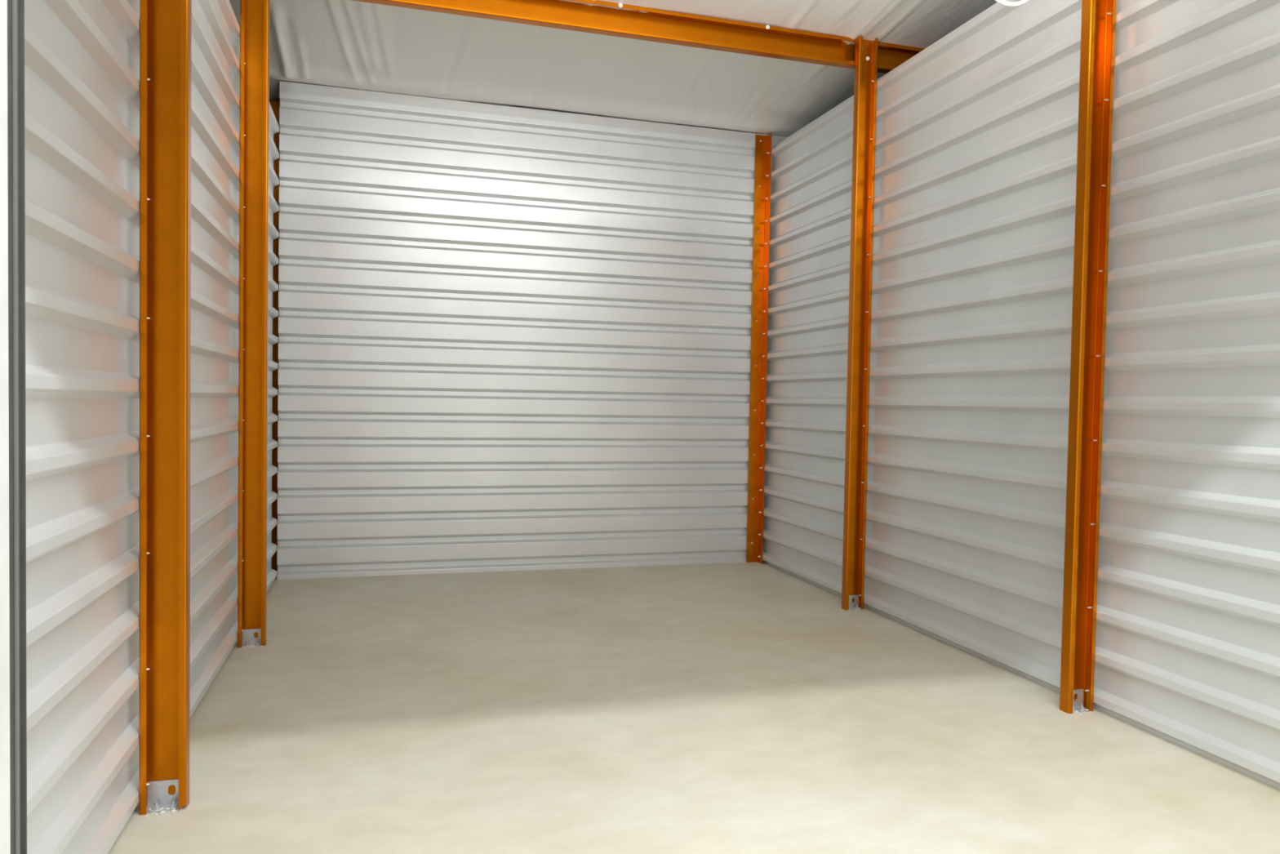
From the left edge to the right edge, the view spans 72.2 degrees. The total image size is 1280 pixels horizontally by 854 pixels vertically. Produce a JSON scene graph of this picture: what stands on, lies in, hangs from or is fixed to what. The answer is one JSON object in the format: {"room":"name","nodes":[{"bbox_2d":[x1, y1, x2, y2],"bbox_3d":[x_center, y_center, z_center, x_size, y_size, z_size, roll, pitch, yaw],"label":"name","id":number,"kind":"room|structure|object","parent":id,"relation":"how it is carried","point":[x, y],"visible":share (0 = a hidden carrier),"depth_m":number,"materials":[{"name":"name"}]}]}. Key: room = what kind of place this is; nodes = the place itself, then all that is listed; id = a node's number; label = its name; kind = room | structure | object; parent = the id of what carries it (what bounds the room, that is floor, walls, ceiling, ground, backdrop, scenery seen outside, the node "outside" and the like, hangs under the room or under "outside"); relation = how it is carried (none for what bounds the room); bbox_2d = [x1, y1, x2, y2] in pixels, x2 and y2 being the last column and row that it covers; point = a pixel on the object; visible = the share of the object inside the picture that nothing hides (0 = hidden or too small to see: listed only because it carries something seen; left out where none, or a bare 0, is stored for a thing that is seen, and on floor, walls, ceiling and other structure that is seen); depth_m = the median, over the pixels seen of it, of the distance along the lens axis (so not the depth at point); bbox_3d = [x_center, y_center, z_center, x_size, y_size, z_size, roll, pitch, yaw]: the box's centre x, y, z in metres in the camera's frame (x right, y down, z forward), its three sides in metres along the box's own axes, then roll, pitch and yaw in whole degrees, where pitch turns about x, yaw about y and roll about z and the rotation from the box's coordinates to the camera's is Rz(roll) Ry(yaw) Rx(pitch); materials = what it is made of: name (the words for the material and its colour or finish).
{"room":"storage unit","nodes":[
{"label":"storage unit","id":0,"kind":"room"},
{"bbox_2d":[0,0,10,853],"bbox_3d":[0.810,-0.339,0.988,5.500,2.670,0.030,1,2,-16],"label":"wall","id":1,"kind":"structure","parent":0,"point":[5,819],"depth_m":0.64,"materials":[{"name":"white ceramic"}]},
{"bbox_2d":[7,0,26,853],"bbox_3d":[-0.489,-0.093,0.647,0.055,2.153,0.020,1,2,-16],"label":"trim","id":2,"kind":"structure","parent":1,"relation":"attached to","point":[20,3],"depth_m":0.66,"materials":[{"name":"orange metal"}]},
{"bbox_2d":[24,0,279,853],"bbox_3d":[-1.367,-0.342,2.668,0.028,2.500,4.285,1,2,-16],"label":"wall","id":3,"kind":"structure","parent":0,"point":[82,57],"depth_m":1.86,"materials":[{"name":"metal"}]},
{"bbox_2d":[276,80,787,579],"bbox_3d":[-0.207,-0.498,5.285,3.663,2.698,0.023,1,2,-16],"label":"wall","id":4,"kind":"structure","parent":0,"point":[510,338],"depth_m":5.12,"materials":[{"name":"metal"}]},
{"bbox_2d":[229,0,996,137],"bbox_3d":[0.026,-1.928,3.561,5.300,0.436,5.450,1,2,-16],"label":"ceiling","id":5,"kind":"structure","parent":0,"point":[348,44],"depth_m":4.51,"materials":[{"name":"white plastic"}]},
{"bbox_2d":[351,0,924,73],"bbox_3d":[-0.095,-1.843,3.976,5.000,0.131,0.059,1,2,-16],"label":"ceiling beam","id":6,"kind":"structure","parent":5,"relation":"attached to","point":[657,25],"depth_m":4.05,"materials":[{"name":"orange metal"}]},
{"bbox_2d":[995,0,1030,7],"bbox_3d":[1.265,-1.685,2.964,0.187,0.527,0.017,1,2,0],"label":"cable loop","id":7,"kind":"object","parent":5,"relation":"hanging from","point":[1011,4],"visible":1,"depth_m":2.97,"materials":[{"name":"white plastic"}]},
{"bbox_2d":[107,561,1279,853],"bbox_3d":[0.531,1.025,1.908,5.500,0.120,9.300,1,2,-16],"label":"floor","id":8,"kind":"structure","parent":0,"point":[730,708],"depth_m":2.64,"materials":[{"name":"concrete"}]},
{"bbox_2d":[139,0,191,817],"bbox_3d":[-1.129,-0.525,2.086,0.103,2.911,0.060,1,2,-16],"label":"steel post","id":9,"kind":"object","parent":8,"relation":"on","point":[165,25],"visible":1,"depth_m":2.11,"materials":[{"name":"orange metal"}]},
{"bbox_2d":[237,0,269,648],"bbox_3d":[-1.536,-0.517,3.490,0.103,2.798,0.051,1,2,-16],"label":"steel post","id":10,"kind":"object","parent":8,"relation":"on","point":[254,14],"visible":1,"depth_m":3.50,"materials":[{"name":"orange metal"}]},
{"bbox_2d":[269,101,279,571],"bbox_3d":[-2.076,-0.502,4.967,0.061,2.660,0.031,1,2,-16],"label":"corner angle","id":11,"kind":"object","parent":8,"relation":"on","point":[275,105],"visible":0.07,"depth_m":4.98,"materials":[{"name":"orange paint"}]},
{"bbox_2d":[746,132,771,564],"bbox_3d":[0.745,-0.484,5.508,0.078,2.690,0.077,1,2,-16],"label":"corner angle","id":12,"kind":"object","parent":8,"relation":"on","point":[762,166],"visible":1,"depth_m":5.53,"materials":[{"name":"orange paint"}]},
{"bbox_2d":[841,35,878,610],"bbox_3d":[1.081,-0.493,4.309,0.103,2.794,0.059,1,2,-16],"label":"steel post","id":13,"kind":"object","parent":8,"relation":"on","point":[865,51],"visible":1,"depth_m":4.32,"materials":[{"name":"orange metal"}]},
{"bbox_2d":[1059,0,1116,714],"bbox_3d":[1.491,-0.501,2.895,0.103,2.907,0.060,1,2,-16],"label":"steel post","id":14,"kind":"object","parent":8,"relation":"on","point":[1098,28],"visible":1,"depth_m":2.91,"materials":[{"name":"orange metal"}]},
{"bbox_2d":[762,0,1279,789],"bbox_3d":[1.389,-0.374,3.478,0.028,2.614,4.310,1,2,-16],"label":"wall","id":15,"kind":"structure","parent":0,"point":[976,140],"depth_m":3.18,"materials":[{"name":"metal"}]}
]}

